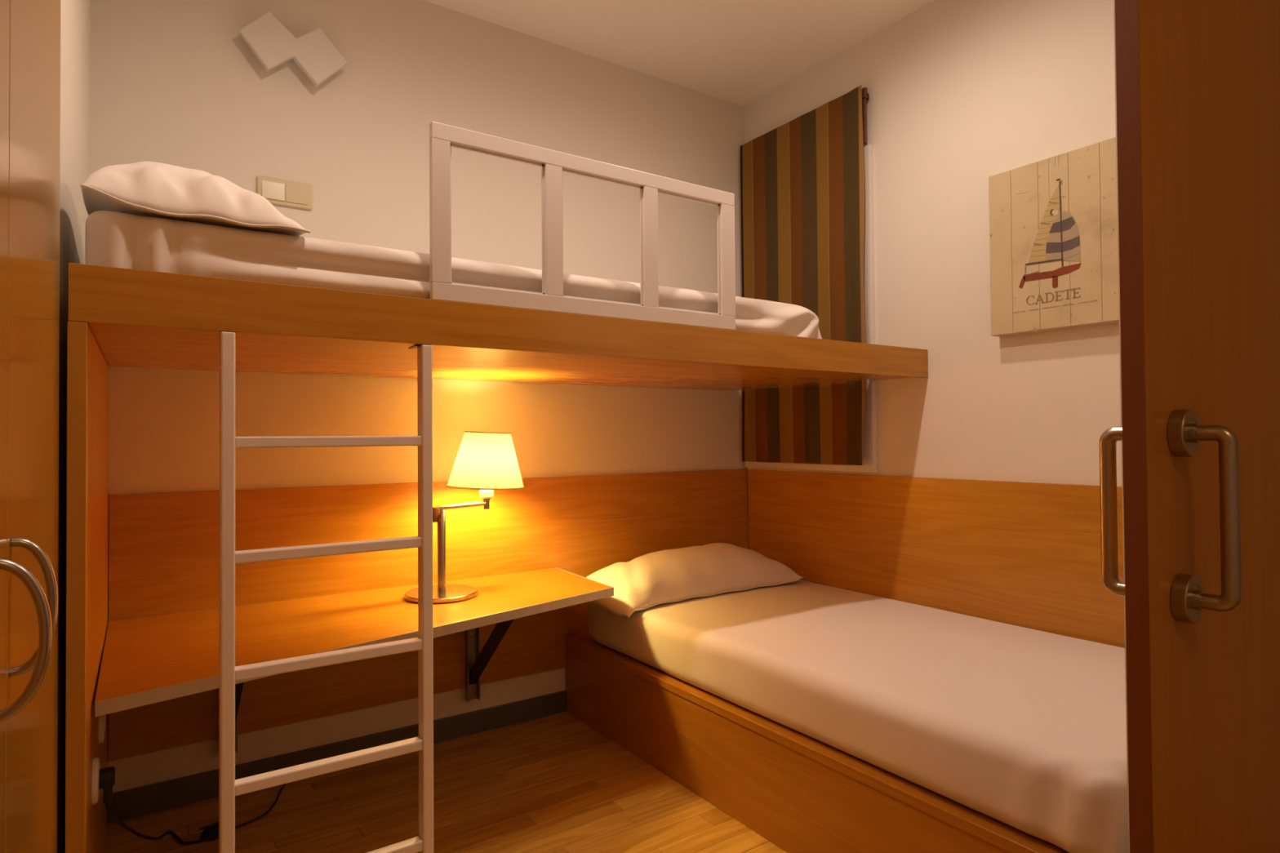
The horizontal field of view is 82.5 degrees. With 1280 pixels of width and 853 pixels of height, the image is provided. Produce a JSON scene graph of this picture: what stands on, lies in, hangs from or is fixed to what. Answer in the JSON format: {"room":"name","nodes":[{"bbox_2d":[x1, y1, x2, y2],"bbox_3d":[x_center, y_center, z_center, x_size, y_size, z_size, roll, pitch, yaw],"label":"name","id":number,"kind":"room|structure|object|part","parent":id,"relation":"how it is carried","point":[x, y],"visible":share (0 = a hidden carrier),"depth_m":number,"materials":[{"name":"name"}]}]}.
{"room":"bedroom","nodes":[
{"label":"bedroom","id":0,"kind":"room"},
{"bbox_2d":[57,0,90,852],"bbox_3d":[-0.932,-0.225,1.071,0.100,2.612,2.012,0,-1,-34],"label":"wall","id":1,"kind":"structure","parent":0,"point":[75,15],"depth_m":1.35,"materials":[{"name":"beige paint"}]},
{"bbox_2d":[90,0,748,792],"bbox_3d":[-0.516,-0.204,2.630,2.540,2.612,0.100,0,-1,-34],"label":"wall","id":2,"kind":"structure","parent":0,"point":[175,82],"depth_m":2.38,"materials":[{"name":"beige paint"}]},
{"bbox_2d":[257,175,311,209],"bbox_3d":[-1.068,-0.702,2.197,0.151,0.077,0.013,0,-1,-34],"label":"light switch","id":3,"kind":"object","parent":2,"relation":"attached to","point":[277,192],"visible":0.88,"depth_m":2.19,"materials":[{"name":"beige plastic"}]},
{"bbox_2d":[239,11,347,86],"bbox_3d":[-1.042,-1.128,2.201,0.294,0.181,0.050,0,-1,-34],"label":"wall lamp","id":4,"kind":"object","parent":2,"relation":"attached to","point":[269,40],"visible":1,"depth_m":2.18,"materials":[{"name":"white"}]},
{"bbox_2d":[107,690,566,823],"bbox_3d":[-0.841,1.013,2.316,1.370,0.074,0.014,0,-1,-34],"label":"baseboard","id":5,"kind":"structure","parent":2,"relation":"attached to","point":[168,794],"depth_m":2.22,"materials":[{"name":"brown wood"}]},
{"bbox_2d":[94,567,613,753],"bbox_3d":[-0.650,0.717,2.002,1.330,0.413,0.732,0,-1,-34],"label":"desk","id":6,"kind":"object","parent":2,"relation":"attached to","point":[148,660],"visible":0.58,"depth_m":1.89,"materials":[{"name":"laminate"}]},
{"bbox_2d":[404,431,524,603],"bbox_3d":[-0.544,0.264,2.273,0.376,0.500,0.242,0,-1,-34],"label":"desk lamp","id":7,"kind":"object","parent":6,"relation":"on","point":[486,462],"visible":0.95,"depth_m":2.23,"materials":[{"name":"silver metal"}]},
{"bbox_3d":[-0.602,0.376,2.215,0.025,0.245,0.025,0,-1,-34],"label":"stem","id":8,"kind":"part","parent":7,"relation":"part of","materials":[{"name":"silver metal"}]},
{"bbox_3d":[-0.549,0.245,2.261,0.163,0.020,0.017,0,-1,-39],"label":"arm","id":9,"kind":"part","parent":7,"relation":"part of","materials":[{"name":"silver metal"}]},
{"bbox_3d":[-0.489,0.105,2.314,0.238,0.178,0.238,0,-1,-34],"label":"lamp shade","id":10,"kind":"part","parent":7,"relation":"part of","materials":[{"name":"fabric"}]},
{"bbox_2d":[479,489,493,498],"bbox_3d":[-0.486,0.198,2.313,0.046,0.058,0.046,0,-1,-34],"label":"bulb","id":11,"kind":"object","parent":7,"relation":"attached to","point":[484,494],"depth_m":2.29,"materials":[{"name":"white glass"}]},
{"bbox_2d":[107,469,747,761],"bbox_3d":[-0.470,0.537,2.579,2.276,0.703,0.012,0,-1,-34],"label":"wall panel","id":12,"kind":"object","parent":2,"relation":"attached to","point":[163,548],"visible":0.65,"depth_m":2.32,"materials":[{"name":"brown wood"}]},
{"bbox_2d":[104,711,787,852],"bbox_3d":[0.371,1.042,0.751,3.162,0.050,3.962,0,-1,-34],"label":"floor","id":13,"kind":"structure","parent":0,"point":[554,783],"depth_m":1.99,"materials":[{"name":"laminate"}]},
{"bbox_2d":[0,0,60,852],"bbox_3d":[-0.870,-0.144,0.564,0.674,2.335,1.046,0,-1,-34],"label":"wardrobe","id":14,"kind":"object","parent":13,"relation":"on","point":[30,29],"visible":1,"depth_m":0.83,"materials":[{"name":"brown wood"}]},
{"bbox_3d":[-0.490,-0.182,0.505,0.020,2.258,0.520,0,-1,-34],"label":"door","id":15,"kind":"part","parent":14,"relation":"part of","materials":[{"name":"laminate"}]},
{"bbox_3d":[-0.533,0.181,0.626,0.046,0.141,0.012,0,-1,-34],"label":"handle","id":16,"kind":"part","parent":14,"relation":"part of","materials":[{"name":"silver metal"}]},
{"bbox_3d":[-0.624,0.184,0.753,0.038,0.141,0.012,0,-1,-34],"label":"handle","id":17,"kind":"part","parent":14,"relation":"part of","materials":[{"name":"silver metal"}]},
{"bbox_2d":[98,766,286,844],"bbox_3d":[-1.102,0.848,1.760,0.204,0.390,0.806,0,-1,-1],"label":"cable","id":18,"kind":"object","parent":13,"relation":"on","point":[106,775],"visible":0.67,"depth_m":1.54,"materials":[{"name":"black plastic"}]},
{"bbox_3d":[-1.076,0.877,1.636,0.096,0.328,0.533,0,-1,-20],"label":"cord","id":19,"kind":"part","parent":18,"relation":"part of","materials":[{"name":"black plastic"}]},
{"bbox_3d":[-1.028,1.039,2.009,0.052,0.014,0.304,0,-1,3],"label":"cord","id":20,"kind":"part","parent":18,"relation":"part of","materials":[{"name":"black plastic"}]},
{"bbox_2d":[218,331,433,852],"bbox_3d":[-0.605,0.432,1.435,0.386,1.205,0.061,0,-1,-34],"label":"ladder","id":21,"kind":"object","parent":13,"relation":"on","point":[229,787],"visible":1,"depth_m":1.41,"materials":[{"name":"white metal"}]},
{"bbox_3d":[-0.467,-0.168,1.549,0.033,0.003,0.048,0,-1,-34],"label":"fixing plate","id":22,"kind":"part","parent":21,"relation":"part of","materials":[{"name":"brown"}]},
{"bbox_2d":[65,120,928,852],"bbox_3d":[-0.227,0.204,2.209,2.315,1.678,0.906,0,-1,-34],"label":"bunk bed","id":23,"kind":"object","parent":13,"relation":"on","point":[118,317],"visible":1,"depth_m":1.61,"materials":[{"name":"brown wood"}]},
{"bbox_3d":[-1.172,0.438,1.562,0.026,1.205,0.906,0,-1,-34],"label":"panel","id":24,"kind":"part","parent":23,"relation":"part of","materials":[{"name":"brown wood"}]},
{"bbox_2d":[91,757,100,804],"bbox_3d":[-1.022,0.665,1.372,0.010,0.082,0.082,0,-1,-34],"label":"wall socket","id":25,"kind":"object","parent":23,"relation":"attached to","point":[95,764],"visible":0.96,"depth_m":1.35,"materials":[{"name":"white plastic"}]},
{"bbox_2d":[98,714,106,743],"bbox_3d":[-1.154,0.636,1.567,0.010,0.082,0.082,0,-1,-34],"label":"wall socket","id":26,"kind":"object","parent":23,"relation":"attached to","point":[102,719],"visible":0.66,"depth_m":1.54,"materials":[{"name":"white plastic"}]},
{"bbox_2d":[84,210,822,338],"bbox_3d":[-0.414,-0.295,2.096,1.838,0.152,0.860,0,-1,-34],"label":"mattress","id":27,"kind":"object","parent":23,"relation":"on","point":[115,239],"visible":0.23,"depth_m":1.45,"materials":[{"name":"beige fabric"}]},
{"bbox_2d":[80,161,310,235],"bbox_3d":[-0.981,-0.453,1.608,0.364,0.167,0.698,0,-1,-34],"label":"pillow","id":28,"kind":"object","parent":27,"relation":"on","point":[144,188],"visible":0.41,"depth_m":1.33,"materials":[{"name":"white fabric"}]},
{"bbox_3d":[-0.236,-0.192,2.225,2.314,0.052,0.882,0,-1,-34],"label":"panel","id":29,"kind":"part","parent":23,"relation":"part of","materials":[{"name":"brown wood"}]},
{"bbox_3d":[-0.092,-0.454,1.778,0.844,0.377,0.018,0,-1,-34],"label":"guard rail","id":30,"kind":"part","parent":23,"relation":"part of","materials":[{"name":"white paint"}]},
{"bbox_2d":[565,633,1069,852],"bbox_3d":[0.625,0.896,2.179,0.910,0.279,1.863,0,-1,-34],"label":"bed","id":31,"kind":"object","parent":13,"relation":"on","point":[799,792],"visible":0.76,"depth_m":1.82,"materials":[{"name":"laminate"}]},
{"bbox_2d":[587,579,1128,852],"bbox_3d":[0.636,0.670,2.166,0.895,0.171,1.779,0,-1,-34],"label":"mattress","id":32,"kind":"object","parent":31,"relation":"on","point":[1024,729],"visible":0.77,"depth_m":1.69,"materials":[{"name":"beige fabric"}]},
{"bbox_2d":[583,542,804,617],"bbox_3d":[0.189,0.534,2.714,0.842,0.166,0.413,0,-1,-34],"label":"pillow","id":33,"kind":"object","parent":32,"relation":"on","point":[650,580],"visible":0.88,"depth_m":2.58,"materials":[{"name":"white fabric"}]},
{"bbox_2d":[423,0,934,106],"bbox_3d":[0.326,-1.504,0.834,3.170,0.080,4.062,0,-1,-34],"label":"ceiling","id":34,"kind":"structure","parent":0,"point":[739,52],"depth_m":2.65,"materials":[{"name":"white paint"}]},
{"bbox_2d":[743,0,1121,528],"bbox_3d":[1.066,-0.219,2.458,0.100,2.612,1.962,0,-1,-34],"label":"wall","id":35,"kind":"structure","parent":0,"point":[962,93],"depth_m":2.37,"materials":[{"name":"beige paint"}]},
{"bbox_2d":[740,84,868,465],"bbox_3d":[0.648,-0.546,2.933,0.058,1.386,0.670,0,-1,-34],"label":"curtain","id":36,"kind":"object","parent":35,"relation":"hanging from","point":[802,180],"visible":0.87,"depth_m":2.87,"materials":[{"name":"fabric"}]},
{"bbox_2d":[745,144,877,472],"bbox_3d":[0.675,-0.427,2.960,0.060,1.200,0.685,0,-1,-34],"label":"window","id":37,"kind":"structure","parent":35,"relation":"in","point":[869,440],"depth_m":2.67,"materials":[{"name":"white paint"}]},
{"bbox_2d":[747,469,1124,648],"bbox_3d":[1.007,0.556,2.443,0.012,0.764,1.870,0,-1,-34],"label":"wall panel","id":38,"kind":"object","parent":35,"relation":"attached to","point":[1028,555],"visible":0.47,"depth_m":2.40,"materials":[{"name":"brown wood"}]},
{"bbox_2d":[988,137,1119,337],"bbox_3d":[1.242,-0.531,2.063,0.051,0.495,0.504,0,-1,-34],"label":"picture","id":39,"kind":"object","parent":35,"relation":"attached to","point":[1053,220],"visible":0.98,"depth_m":2.10,"materials":[{"name":"beige wood"}]},
{"bbox_2d":[1013,299,1097,313],"bbox_3d":[1.187,-0.344,2.100,0.001,0.003,0.235,0,-1,-34],"label":"print","id":40,"kind":"object","parent":39,"relation":"attached to","point":[1058,305],"depth_m":2.10},
{"bbox_2d":[1113,0,1129,852],"bbox_3d":[0.630,-0.237,1.025,2.432,2.612,0.070,0,-1,-34],"label":"door frame","id":41,"kind":"structure","parent":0,"point":[1113,0],"depth_m":1.15,"materials":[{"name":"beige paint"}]},
{"bbox_2d":[1098,0,1279,852],"bbox_3d":[0.981,-0.054,1.167,0.860,2.136,0.160,0,-1,-34],"label":"door","id":42,"kind":"structure","parent":41,"relation":"in","point":[1197,82],"depth_m":1.00,"materials":[{"name":"laminate"}]},
{"bbox_3d":[0.673,0.118,1.015,0.020,0.236,0.060,0,-1,-34],"label":"pull handle","id":43,"kind":"part","parent":42,"relation":"part of","materials":[{"name":"silver metal"}]},
{"bbox_3d":[0.729,0.116,0.933,0.020,0.236,0.060,0,-1,-34],"label":"pull handle","id":44,"kind":"part","parent":42,"relation":"part of","materials":[{"name":"silver metal"}]}
]}

